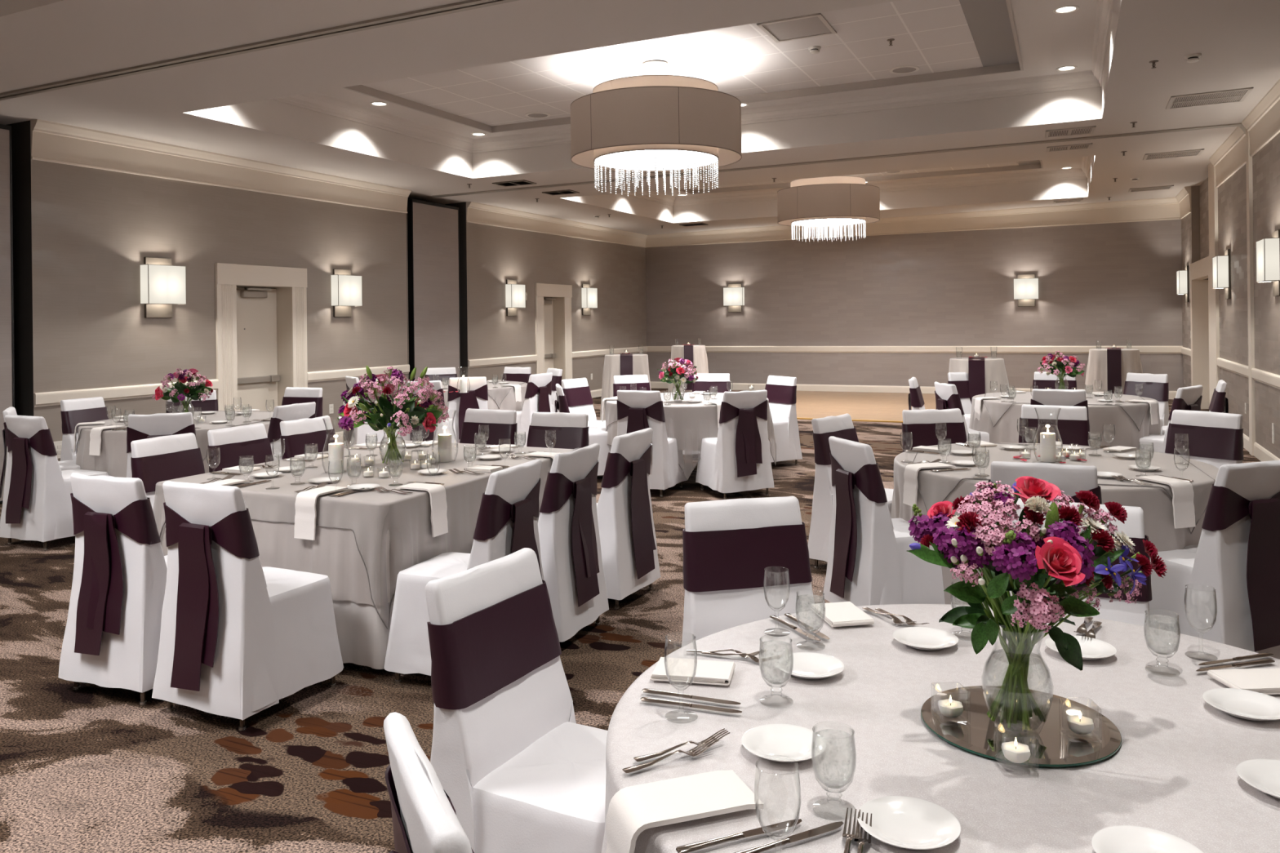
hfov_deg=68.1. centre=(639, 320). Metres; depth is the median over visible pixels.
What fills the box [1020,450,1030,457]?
votive candle
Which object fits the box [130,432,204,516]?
banquet chair
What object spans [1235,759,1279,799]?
bread plate
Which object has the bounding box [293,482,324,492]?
fork
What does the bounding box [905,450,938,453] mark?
knife
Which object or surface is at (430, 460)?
votive candle
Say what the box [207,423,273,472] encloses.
banquet chair
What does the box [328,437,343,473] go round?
pillar candle
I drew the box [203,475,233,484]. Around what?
fork
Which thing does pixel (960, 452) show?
bread plate
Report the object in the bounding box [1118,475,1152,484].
fork
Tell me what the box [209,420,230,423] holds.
bread plate
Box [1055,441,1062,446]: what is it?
folded napkin
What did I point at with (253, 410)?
folded napkin
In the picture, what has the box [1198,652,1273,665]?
knife
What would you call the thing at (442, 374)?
banquet chair
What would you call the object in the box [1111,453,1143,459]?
bread plate
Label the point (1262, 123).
trim
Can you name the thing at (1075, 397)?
banquet chair
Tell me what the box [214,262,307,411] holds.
door
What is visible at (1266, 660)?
knife
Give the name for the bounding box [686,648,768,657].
fork
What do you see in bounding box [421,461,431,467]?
votive candle
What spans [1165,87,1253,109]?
ceiling vent
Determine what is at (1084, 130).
ceiling vent
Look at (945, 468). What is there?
knife
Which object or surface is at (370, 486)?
bread plate
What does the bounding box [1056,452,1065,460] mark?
votive candle
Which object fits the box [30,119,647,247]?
trim
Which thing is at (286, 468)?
bread plate
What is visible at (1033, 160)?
ceiling vent
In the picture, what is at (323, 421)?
glass
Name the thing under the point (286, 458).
knife
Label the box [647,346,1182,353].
trim
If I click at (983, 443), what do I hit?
folded napkin
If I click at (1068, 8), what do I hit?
recessed light
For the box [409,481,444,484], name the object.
knife
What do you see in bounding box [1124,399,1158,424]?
napkin
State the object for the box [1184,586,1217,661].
wine glass
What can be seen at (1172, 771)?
tablecloth
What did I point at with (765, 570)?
bowl
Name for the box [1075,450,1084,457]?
votive candle
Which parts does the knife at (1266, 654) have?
blade, handle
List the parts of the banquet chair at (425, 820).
sash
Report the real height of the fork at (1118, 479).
0.017 m
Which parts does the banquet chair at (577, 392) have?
sash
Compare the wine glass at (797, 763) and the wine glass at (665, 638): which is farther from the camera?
the wine glass at (665, 638)
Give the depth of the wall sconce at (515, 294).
16.09 m
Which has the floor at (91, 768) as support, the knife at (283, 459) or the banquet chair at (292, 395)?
the banquet chair at (292, 395)
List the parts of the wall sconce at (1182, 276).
shade frame, lamp shade, plate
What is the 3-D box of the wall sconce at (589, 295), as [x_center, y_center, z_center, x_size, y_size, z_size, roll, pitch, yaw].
[-1.011,-0.408,18.759,0.153,0.620,0.446,-1,0,25]
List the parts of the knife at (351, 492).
handle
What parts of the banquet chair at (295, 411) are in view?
sash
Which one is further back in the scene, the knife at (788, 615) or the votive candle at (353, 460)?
the votive candle at (353, 460)
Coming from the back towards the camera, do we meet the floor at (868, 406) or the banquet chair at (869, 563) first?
the floor at (868, 406)
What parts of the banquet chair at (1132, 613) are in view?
sash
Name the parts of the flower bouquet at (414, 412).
stock flower, stock flower, stock flower, stock flower, stock flower, stock flower, flower stem, flower stem, flower stem, flower stem, flower stem, flower stem, stock flower, flower stem, flower stem, flower stem, flower stem, flower stem, flower stem, stock flower, flower stem, flower stem, flower stem, stock flower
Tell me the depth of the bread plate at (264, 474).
4.89 m
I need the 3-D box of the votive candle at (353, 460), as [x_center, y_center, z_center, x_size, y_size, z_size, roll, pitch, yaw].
[-1.591,0.773,5.295,0.050,0.039,0.049,-1,0,25]
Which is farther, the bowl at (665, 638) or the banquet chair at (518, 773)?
the banquet chair at (518, 773)
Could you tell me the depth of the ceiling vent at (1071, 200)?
17.17 m
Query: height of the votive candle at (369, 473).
0.039 m
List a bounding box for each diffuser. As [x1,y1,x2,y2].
[595,150,715,168]
[793,218,862,224]
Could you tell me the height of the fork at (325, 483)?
0.017 m
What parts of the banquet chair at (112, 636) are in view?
leg, sash, leg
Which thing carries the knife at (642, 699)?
on the tablecloth at (1172, 771)
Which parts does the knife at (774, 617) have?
handle, blade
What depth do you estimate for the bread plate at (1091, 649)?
2.21 m
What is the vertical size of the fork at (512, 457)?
0.017 m
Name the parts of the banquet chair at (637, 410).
sash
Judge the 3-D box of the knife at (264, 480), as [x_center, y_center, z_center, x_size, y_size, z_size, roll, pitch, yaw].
[-1.908,0.801,4.638,0.018,0.008,0.212,-1,0,25]
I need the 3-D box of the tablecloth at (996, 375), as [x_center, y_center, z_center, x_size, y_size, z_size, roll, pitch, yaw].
[3.838,0.961,10.772,0.778,1.051,0.755,-1,0,25]
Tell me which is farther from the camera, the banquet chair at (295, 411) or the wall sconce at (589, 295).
the wall sconce at (589, 295)
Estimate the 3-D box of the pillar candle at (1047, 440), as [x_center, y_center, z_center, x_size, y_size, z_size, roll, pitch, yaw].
[2.189,0.666,5.085,0.077,0.182,0.077,-1,0,25]
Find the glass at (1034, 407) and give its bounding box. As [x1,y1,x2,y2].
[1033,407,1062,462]
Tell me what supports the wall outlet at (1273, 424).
attached to the wall at (1232, 193)
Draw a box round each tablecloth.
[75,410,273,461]
[152,440,573,629]
[154,481,482,605]
[332,600,393,669]
[396,382,527,431]
[398,381,526,408]
[600,354,651,420]
[601,604,1279,852]
[604,392,776,479]
[606,405,768,450]
[667,345,708,392]
[890,443,1218,605]
[912,442,1215,533]
[948,357,1009,393]
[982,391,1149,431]
[1084,348,1142,394]
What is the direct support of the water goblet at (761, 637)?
on the tablecloth at (1172, 771)
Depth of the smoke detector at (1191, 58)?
7.50 m
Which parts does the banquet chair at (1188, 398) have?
sash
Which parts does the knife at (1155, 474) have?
handle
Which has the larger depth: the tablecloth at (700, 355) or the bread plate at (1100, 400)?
the tablecloth at (700, 355)
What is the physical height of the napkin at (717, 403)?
0.223 m
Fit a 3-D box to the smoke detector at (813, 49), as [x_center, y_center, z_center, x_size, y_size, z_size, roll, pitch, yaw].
[1.657,-2.562,8.997,0.120,0.054,0.120,-1,0,25]
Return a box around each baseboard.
[335,388,601,443]
[650,381,1177,399]
[1243,433,1279,461]
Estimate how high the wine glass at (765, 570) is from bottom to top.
0.158 m
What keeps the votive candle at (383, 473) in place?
in the cup
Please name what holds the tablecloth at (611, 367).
on the cocktail table
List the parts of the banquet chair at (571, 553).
sash, leg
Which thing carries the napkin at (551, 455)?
on the trestle table
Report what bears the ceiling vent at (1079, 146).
in the ceiling
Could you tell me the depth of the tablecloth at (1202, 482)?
4.98 m
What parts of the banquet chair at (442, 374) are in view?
sash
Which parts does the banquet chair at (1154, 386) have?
sash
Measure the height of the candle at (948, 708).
0.038 m
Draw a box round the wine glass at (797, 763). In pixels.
[754,763,800,852]
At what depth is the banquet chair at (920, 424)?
6.33 m
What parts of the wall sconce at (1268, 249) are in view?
shade frame, lamp shade, plate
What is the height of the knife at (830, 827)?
0.008 m
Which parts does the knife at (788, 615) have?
handle, blade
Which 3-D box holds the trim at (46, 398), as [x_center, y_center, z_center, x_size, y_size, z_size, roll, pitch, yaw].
[-4.302,0.711,11.275,0.032,0.128,22.506,-1,0,23]
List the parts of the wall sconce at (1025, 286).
shade frame, plate, lamp shade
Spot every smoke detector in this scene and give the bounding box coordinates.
[808,45,821,53]
[1130,177,1138,181]
[1184,53,1201,62]
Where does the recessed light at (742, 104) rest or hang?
in the ceiling
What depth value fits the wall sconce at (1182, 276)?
16.11 m
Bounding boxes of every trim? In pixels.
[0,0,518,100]
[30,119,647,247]
[33,346,647,407]
[431,122,1243,197]
[645,196,1181,247]
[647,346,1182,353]
[1175,79,1279,219]
[1181,346,1279,389]
[1208,162,1219,400]
[1245,128,1255,455]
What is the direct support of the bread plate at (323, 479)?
on the tablecloth at (466, 452)
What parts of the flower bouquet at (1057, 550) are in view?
stock flower, stock flower, stock flower, stock flower, stock flower, stock flower, flower stem, stock flower, flower stem, flower stem, flower stem, flower stem, flower stem, flower stem, flower stem, stock flower, flower stem, flower stem, flower stem, flower stem, stock flower, flower stem, flower stem, flower stem, flower stem, flower stem, flower stem, flower stem, flower stem, flower stem, flower stem, stock flower, stock flower, flower stem, flower stem, flower stem, flower stem, flower stem, flower stem, flower stem, stock flower, flower stem, flower stem, flower stem, flower stem, stock flower, flower stem, flower stem, flower stem, stock flower, flower stem, stock flower, flower stem, stock flower, flower stem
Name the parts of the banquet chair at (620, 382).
sash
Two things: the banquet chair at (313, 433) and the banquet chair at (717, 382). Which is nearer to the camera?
the banquet chair at (313, 433)
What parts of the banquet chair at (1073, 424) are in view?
sash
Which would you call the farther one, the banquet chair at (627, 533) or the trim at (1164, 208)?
the trim at (1164, 208)
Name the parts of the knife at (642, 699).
handle, blade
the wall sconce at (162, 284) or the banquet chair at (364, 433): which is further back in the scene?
the banquet chair at (364, 433)
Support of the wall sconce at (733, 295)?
attached to the wall at (1107, 284)
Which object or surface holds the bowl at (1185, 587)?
on the wine glass at (1185, 587)
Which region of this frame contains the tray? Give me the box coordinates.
[920,685,1121,767]
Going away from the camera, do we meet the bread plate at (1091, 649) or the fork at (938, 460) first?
the bread plate at (1091, 649)
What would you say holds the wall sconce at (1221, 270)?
attached to the wall at (1232, 193)
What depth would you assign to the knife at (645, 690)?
1.95 m
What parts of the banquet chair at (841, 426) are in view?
leg, sash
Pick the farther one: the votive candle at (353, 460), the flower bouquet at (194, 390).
the flower bouquet at (194, 390)
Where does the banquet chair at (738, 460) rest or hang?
on the floor at (91, 768)
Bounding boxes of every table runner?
[620,353,632,375]
[684,344,693,390]
[968,356,985,402]
[1106,347,1121,394]
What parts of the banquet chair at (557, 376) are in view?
sash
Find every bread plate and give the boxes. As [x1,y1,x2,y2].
[116,418,128,422]
[198,411,217,414]
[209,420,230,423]
[235,411,253,414]
[250,471,282,478]
[273,466,303,472]
[307,476,339,484]
[346,483,380,491]
[396,443,420,448]
[417,468,446,475]
[475,454,502,460]
[488,448,514,453]
[686,400,702,403]
[700,392,714,395]
[741,724,826,762]
[774,652,844,679]
[857,795,960,849]
[892,626,958,650]
[947,449,976,455]
[949,460,980,466]
[999,395,1015,398]
[1000,444,1027,450]
[1044,635,1116,660]
[1055,445,1084,450]
[1091,393,1108,395]
[1091,825,1203,852]
[1096,399,1114,402]
[1097,471,1123,478]
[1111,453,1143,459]
[1127,464,1161,471]
[1202,688,1279,720]
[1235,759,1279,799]
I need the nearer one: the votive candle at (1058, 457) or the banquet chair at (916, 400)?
the votive candle at (1058, 457)
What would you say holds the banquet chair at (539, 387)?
on the floor at (91, 768)
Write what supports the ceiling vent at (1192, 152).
in the ceiling
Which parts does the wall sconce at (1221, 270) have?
shade frame, lamp shade, plate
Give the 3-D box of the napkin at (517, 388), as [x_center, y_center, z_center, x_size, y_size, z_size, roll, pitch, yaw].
[-1.565,0.886,11.492,0.234,0.203,0.120,-1,0,30]
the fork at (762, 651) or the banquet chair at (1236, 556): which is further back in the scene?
the banquet chair at (1236, 556)
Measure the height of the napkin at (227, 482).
0.223 m
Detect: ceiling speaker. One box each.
[524,111,550,118]
[888,65,919,74]
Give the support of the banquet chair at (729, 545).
on the floor at (91, 768)
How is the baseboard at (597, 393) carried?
attached to the wall at (82, 236)
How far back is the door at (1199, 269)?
15.42 m
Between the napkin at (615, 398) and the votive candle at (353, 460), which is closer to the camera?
the votive candle at (353, 460)
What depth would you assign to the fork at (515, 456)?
5.41 m
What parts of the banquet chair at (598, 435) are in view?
sash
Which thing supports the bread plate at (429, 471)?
on the tablecloth at (466, 452)
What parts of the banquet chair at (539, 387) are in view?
sash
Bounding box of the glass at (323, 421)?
[321,421,351,473]
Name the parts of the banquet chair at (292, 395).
sash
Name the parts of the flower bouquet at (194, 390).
stock flower, stock flower, stock flower, stock flower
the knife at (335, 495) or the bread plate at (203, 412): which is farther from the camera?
the bread plate at (203, 412)
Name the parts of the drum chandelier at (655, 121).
hoop trim, hoop trim, hoop trim, crystal frame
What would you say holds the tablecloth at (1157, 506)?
on the round table
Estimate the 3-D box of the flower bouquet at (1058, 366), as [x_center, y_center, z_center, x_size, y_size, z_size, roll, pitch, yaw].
[4.201,0.510,9.424,0.418,0.407,0.440,-1,0,37]
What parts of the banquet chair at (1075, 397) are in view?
sash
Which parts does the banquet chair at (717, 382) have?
sash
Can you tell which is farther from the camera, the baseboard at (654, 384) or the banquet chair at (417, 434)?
the baseboard at (654, 384)
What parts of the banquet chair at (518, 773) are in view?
sash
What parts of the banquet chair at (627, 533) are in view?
leg, sash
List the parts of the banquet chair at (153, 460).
sash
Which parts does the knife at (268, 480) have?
handle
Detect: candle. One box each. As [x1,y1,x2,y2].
[198,417,204,422]
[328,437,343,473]
[351,455,359,462]
[363,468,373,475]
[364,457,373,464]
[378,469,388,476]
[402,452,411,459]
[410,460,419,468]
[417,452,426,458]
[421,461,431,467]
[426,456,435,462]
[437,429,452,462]
[459,377,466,392]
[937,695,963,717]
[1001,737,1031,763]
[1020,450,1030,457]
[1040,426,1056,462]
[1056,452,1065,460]
[1062,448,1071,455]
[1066,711,1093,734]
[1069,451,1079,459]
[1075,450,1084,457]
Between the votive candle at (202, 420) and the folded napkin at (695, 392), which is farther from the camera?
the folded napkin at (695, 392)
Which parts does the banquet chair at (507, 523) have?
leg, sash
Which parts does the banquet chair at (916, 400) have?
sash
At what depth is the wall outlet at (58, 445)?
8.78 m
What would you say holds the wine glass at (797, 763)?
on the tablecloth at (1172, 771)
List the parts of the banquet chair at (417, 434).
sash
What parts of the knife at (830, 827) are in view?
handle, blade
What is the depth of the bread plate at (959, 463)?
5.02 m
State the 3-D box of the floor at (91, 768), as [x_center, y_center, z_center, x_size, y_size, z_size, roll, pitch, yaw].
[0.288,1.547,9.339,11.500,0.001,22.800,-1,0,25]
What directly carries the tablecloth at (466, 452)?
attached to the tablecloth at (362, 636)
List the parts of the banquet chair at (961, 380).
sash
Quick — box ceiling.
[0,0,1279,235]
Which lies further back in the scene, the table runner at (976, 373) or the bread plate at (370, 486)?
the table runner at (976, 373)
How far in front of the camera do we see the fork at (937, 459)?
5.07 m
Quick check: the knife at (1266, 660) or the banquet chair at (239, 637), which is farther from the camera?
the banquet chair at (239, 637)
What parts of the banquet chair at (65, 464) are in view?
sash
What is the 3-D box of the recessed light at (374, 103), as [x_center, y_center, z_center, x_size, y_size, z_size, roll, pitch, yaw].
[-2.865,-2.376,10.407,0.204,0.010,0.204,-1,0,25]
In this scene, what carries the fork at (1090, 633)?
on the tablecloth at (1172, 771)
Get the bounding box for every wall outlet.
[53,440,62,458]
[328,404,333,413]
[1271,422,1274,444]
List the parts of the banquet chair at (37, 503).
sash, leg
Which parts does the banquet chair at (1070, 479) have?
sash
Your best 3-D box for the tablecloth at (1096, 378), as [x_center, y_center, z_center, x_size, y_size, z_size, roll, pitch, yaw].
[6.581,0.929,13.159,0.804,1.051,0.790,-1,0,-11]
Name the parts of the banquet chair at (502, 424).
sash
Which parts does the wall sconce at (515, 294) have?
plate, lamp shade, shade frame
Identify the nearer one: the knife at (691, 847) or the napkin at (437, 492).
the knife at (691, 847)
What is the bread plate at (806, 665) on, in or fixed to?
on the tablecloth at (1172, 771)
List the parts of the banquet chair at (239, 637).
leg, sash, leg, leg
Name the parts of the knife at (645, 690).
handle, blade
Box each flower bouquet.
[151,368,213,413]
[337,365,449,463]
[657,357,697,399]
[906,475,1167,730]
[1037,351,1084,389]
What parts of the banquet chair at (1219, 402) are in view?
sash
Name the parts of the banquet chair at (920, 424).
sash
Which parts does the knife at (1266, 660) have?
blade, handle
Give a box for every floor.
[0,388,1261,852]
[795,391,936,422]
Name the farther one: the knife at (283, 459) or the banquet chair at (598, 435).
the banquet chair at (598, 435)
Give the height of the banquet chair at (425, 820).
0.927 m
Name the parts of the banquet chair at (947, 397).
sash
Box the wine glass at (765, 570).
[763,569,789,636]
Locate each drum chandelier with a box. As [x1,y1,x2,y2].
[570,60,742,196]
[777,175,879,241]
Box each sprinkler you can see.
[887,38,894,45]
[1149,60,1158,68]
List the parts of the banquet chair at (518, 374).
sash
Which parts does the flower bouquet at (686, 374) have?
stock flower, stock flower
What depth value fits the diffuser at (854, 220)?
16.06 m
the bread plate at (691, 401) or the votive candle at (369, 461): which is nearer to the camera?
the votive candle at (369, 461)
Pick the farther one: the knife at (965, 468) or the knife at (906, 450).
the knife at (906, 450)
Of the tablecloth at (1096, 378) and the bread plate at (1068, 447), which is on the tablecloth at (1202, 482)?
the bread plate at (1068, 447)
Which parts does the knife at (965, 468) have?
handle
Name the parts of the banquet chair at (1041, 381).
sash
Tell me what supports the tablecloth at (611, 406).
on the tablecloth at (689, 424)
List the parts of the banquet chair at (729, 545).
sash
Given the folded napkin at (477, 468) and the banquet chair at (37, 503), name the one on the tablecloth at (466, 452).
the folded napkin at (477, 468)
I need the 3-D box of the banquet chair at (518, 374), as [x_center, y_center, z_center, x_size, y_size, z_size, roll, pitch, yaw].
[-1.774,1.107,12.808,0.535,0.927,0.632,-1,0,24]
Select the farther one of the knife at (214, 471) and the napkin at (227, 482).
the knife at (214, 471)
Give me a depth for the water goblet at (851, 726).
1.50 m
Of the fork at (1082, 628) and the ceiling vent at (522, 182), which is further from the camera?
the ceiling vent at (522, 182)
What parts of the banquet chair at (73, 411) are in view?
sash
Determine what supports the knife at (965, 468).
on the tablecloth at (1202, 482)
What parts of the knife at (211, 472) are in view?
handle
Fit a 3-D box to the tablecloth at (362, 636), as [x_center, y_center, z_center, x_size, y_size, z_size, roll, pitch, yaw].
[-1.393,1.165,5.252,1.553,0.718,1.905,-1,0,25]
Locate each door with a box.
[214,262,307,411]
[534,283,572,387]
[1190,256,1210,408]
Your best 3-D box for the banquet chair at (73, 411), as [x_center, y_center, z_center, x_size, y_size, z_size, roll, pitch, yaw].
[-4.599,1.138,8.133,0.630,0.930,0.525,-1,0,16]
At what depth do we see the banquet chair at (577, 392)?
10.11 m
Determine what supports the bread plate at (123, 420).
on the tablecloth at (220, 415)
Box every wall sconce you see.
[139,257,186,318]
[330,268,362,316]
[505,279,525,315]
[581,284,597,315]
[723,283,744,312]
[1013,274,1039,306]
[1176,265,1189,302]
[1212,248,1231,299]
[1255,229,1279,296]
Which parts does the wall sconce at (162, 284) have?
plate, shade frame, lamp shade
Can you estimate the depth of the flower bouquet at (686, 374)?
8.97 m
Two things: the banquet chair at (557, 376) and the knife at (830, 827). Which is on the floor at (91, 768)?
the banquet chair at (557, 376)
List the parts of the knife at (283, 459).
handle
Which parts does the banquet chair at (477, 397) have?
sash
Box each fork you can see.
[199,475,231,484]
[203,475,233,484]
[248,465,272,467]
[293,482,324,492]
[296,482,328,493]
[372,487,407,493]
[377,486,413,493]
[447,469,479,474]
[453,468,484,474]
[506,454,536,459]
[510,454,538,458]
[622,736,719,773]
[633,728,729,761]
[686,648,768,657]
[701,652,782,662]
[842,808,860,852]
[853,812,871,852]
[862,607,915,624]
[874,608,929,625]
[907,458,940,463]
[907,459,941,464]
[1073,616,1093,634]
[1081,621,1102,639]
[1111,475,1146,484]
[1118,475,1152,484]
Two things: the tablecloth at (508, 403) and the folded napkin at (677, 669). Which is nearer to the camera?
the folded napkin at (677, 669)
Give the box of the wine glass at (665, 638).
[664,638,697,724]
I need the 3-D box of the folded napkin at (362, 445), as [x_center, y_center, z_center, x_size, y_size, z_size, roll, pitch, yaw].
[-1.717,0.795,6.003,0.164,0.015,0.110,-1,0,26]
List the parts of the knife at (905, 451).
handle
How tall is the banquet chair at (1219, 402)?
0.928 m
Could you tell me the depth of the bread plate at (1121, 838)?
1.39 m
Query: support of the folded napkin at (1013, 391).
on the tablecloth at (1021, 397)
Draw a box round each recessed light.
[369,101,388,106]
[471,132,486,136]
[741,102,748,106]
[1053,4,1079,13]
[1056,65,1077,71]
[1060,166,1072,168]
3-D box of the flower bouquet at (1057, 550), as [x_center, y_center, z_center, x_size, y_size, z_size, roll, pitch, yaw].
[0.705,0.517,1.736,0.456,0.460,0.300,-1,0,-33]
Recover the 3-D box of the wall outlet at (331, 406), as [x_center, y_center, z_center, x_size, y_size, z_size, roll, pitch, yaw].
[-3.945,1.135,12.115,0.012,0.120,0.075,-1,0,25]
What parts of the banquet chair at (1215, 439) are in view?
sash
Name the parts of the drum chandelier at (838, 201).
hoop trim, crystal frame, hoop trim, hoop trim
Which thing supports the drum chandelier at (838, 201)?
hanging from the ceiling
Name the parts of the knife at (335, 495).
handle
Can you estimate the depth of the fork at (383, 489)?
4.38 m
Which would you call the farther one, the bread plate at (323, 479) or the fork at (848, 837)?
the bread plate at (323, 479)
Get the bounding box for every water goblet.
[759,636,793,703]
[795,592,825,642]
[811,726,856,802]
[1143,613,1180,668]
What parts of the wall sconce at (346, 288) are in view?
plate, lamp shade, shade frame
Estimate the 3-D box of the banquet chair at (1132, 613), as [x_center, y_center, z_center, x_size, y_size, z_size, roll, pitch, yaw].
[1.339,1.071,2.937,0.536,0.928,0.633,-1,0,28]
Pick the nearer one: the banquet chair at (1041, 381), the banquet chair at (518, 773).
the banquet chair at (518, 773)
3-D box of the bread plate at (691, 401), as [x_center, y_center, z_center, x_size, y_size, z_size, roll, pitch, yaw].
[0.513,0.770,8.933,0.152,0.016,0.152,-1,0,25]
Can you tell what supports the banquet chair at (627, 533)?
on the floor at (91, 768)
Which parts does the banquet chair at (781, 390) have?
sash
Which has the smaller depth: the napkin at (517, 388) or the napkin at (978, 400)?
the napkin at (978, 400)
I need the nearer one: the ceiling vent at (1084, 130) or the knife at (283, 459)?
the knife at (283, 459)
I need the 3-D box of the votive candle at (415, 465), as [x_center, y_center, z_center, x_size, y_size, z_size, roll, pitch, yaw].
[-1.199,0.769,5.054,0.050,0.039,0.049,-1,0,25]
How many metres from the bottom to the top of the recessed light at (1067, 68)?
0.010 m
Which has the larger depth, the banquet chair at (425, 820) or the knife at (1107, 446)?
the knife at (1107, 446)
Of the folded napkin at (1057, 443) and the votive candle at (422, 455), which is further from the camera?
the folded napkin at (1057, 443)
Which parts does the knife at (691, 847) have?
handle, blade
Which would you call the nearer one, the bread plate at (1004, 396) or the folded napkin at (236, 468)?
the folded napkin at (236, 468)
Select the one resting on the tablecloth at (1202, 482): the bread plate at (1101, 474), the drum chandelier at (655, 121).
the bread plate at (1101, 474)
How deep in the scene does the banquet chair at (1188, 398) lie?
8.10 m
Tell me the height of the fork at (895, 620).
0.017 m
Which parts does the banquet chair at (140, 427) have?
sash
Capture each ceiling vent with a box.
[492,179,536,186]
[542,189,579,195]
[679,222,707,226]
[756,13,836,42]
[884,170,902,173]
[1016,160,1039,163]
[1044,125,1096,137]
[1046,142,1092,151]
[1053,198,1083,203]
[1128,185,1173,191]
[1142,148,1204,159]
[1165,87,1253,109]
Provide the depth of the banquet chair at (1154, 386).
9.90 m
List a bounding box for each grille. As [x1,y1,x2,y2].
[528,113,547,117]
[892,66,915,72]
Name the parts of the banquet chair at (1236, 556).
sash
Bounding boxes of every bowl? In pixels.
[664,638,697,689]
[763,569,789,609]
[1184,586,1217,633]
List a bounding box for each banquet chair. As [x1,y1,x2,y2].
[0,406,80,525]
[0,414,108,550]
[57,472,167,706]
[60,396,109,461]
[126,412,195,477]
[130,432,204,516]
[151,480,343,731]
[165,390,217,413]
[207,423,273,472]
[267,401,315,461]
[280,415,336,459]
[281,386,323,417]
[343,376,401,448]
[383,458,544,684]
[383,712,474,852]
[400,380,457,443]
[425,367,457,382]
[425,547,608,852]
[447,377,488,443]
[459,408,517,444]
[502,366,531,382]
[515,372,552,446]
[526,412,588,448]
[537,443,608,643]
[546,368,562,412]
[554,383,611,475]
[561,377,605,428]
[595,427,660,609]
[613,374,650,396]
[616,390,687,497]
[681,496,814,647]
[682,373,731,459]
[695,389,774,499]
[764,375,802,465]
[808,413,893,568]
[822,435,945,606]
[902,408,967,452]
[908,377,925,409]
[934,382,989,442]
[947,372,971,428]
[987,461,1102,606]
[1007,497,1151,626]
[1018,404,1090,445]
[1030,388,1088,419]
[1032,371,1077,389]
[1123,372,1168,434]
[1139,385,1203,453]
[1148,460,1279,659]
[1160,379,1228,435]
[1164,409,1243,468]
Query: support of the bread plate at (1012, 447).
on the tablecloth at (1202, 482)
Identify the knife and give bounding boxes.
[210,471,240,475]
[213,471,243,474]
[234,480,266,486]
[237,480,271,488]
[283,458,309,461]
[285,457,313,461]
[331,488,364,496]
[336,488,368,496]
[346,447,373,449]
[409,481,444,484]
[476,464,510,466]
[640,697,742,713]
[641,688,740,704]
[675,818,801,852]
[734,821,843,852]
[769,615,820,640]
[784,613,830,639]
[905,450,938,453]
[906,449,941,453]
[929,468,964,471]
[933,468,971,471]
[955,442,974,448]
[1089,445,1111,449]
[1155,474,1193,481]
[1195,658,1275,671]
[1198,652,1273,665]
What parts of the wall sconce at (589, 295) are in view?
plate, lamp shade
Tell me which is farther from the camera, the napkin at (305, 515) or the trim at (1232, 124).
the trim at (1232, 124)
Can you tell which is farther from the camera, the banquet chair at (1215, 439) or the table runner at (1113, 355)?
the table runner at (1113, 355)
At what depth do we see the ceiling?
9.42 m
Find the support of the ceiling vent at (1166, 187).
in the ceiling
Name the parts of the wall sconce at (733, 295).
shade frame, lamp shade, plate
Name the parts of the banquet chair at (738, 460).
sash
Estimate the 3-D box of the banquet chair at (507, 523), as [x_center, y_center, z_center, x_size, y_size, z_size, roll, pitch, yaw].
[-0.746,1.095,4.179,0.633,0.928,0.536,-1,0,21]
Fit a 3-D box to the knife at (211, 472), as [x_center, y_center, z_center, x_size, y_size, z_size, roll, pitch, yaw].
[-2.168,0.804,4.957,0.212,0.008,0.018,-1,0,25]
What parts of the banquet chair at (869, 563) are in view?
sash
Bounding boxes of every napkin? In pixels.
[73,422,104,452]
[88,425,128,455]
[112,415,128,418]
[204,479,249,485]
[222,466,260,472]
[237,408,259,412]
[293,453,328,459]
[293,485,347,540]
[352,443,385,448]
[395,482,448,537]
[418,440,438,446]
[465,465,502,472]
[490,444,519,448]
[500,384,521,402]
[524,451,557,459]
[601,397,617,422]
[605,770,763,852]
[649,657,735,685]
[692,391,705,393]
[707,401,721,427]
[810,601,874,626]
[902,462,955,506]
[911,445,948,452]
[966,440,996,447]
[973,396,1000,420]
[1007,390,1026,393]
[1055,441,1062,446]
[1089,391,1108,394]
[1102,445,1137,452]
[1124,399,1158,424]
[1133,475,1195,528]
[1207,668,1279,694]
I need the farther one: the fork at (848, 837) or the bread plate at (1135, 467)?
the bread plate at (1135, 467)
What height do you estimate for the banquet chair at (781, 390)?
0.930 m
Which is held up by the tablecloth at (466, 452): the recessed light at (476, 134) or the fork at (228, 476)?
the fork at (228, 476)
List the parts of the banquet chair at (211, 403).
sash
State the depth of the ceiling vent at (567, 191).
14.16 m
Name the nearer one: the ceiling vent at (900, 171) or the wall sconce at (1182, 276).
the wall sconce at (1182, 276)
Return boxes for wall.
[0,120,646,502]
[645,219,1207,391]
[1181,132,1279,458]
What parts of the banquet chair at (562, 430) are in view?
sash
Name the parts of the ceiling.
tile panel, cornice, tile panel, cornice, border panel, border panel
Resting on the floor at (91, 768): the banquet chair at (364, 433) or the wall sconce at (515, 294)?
the banquet chair at (364, 433)
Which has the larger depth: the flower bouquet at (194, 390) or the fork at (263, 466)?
the flower bouquet at (194, 390)

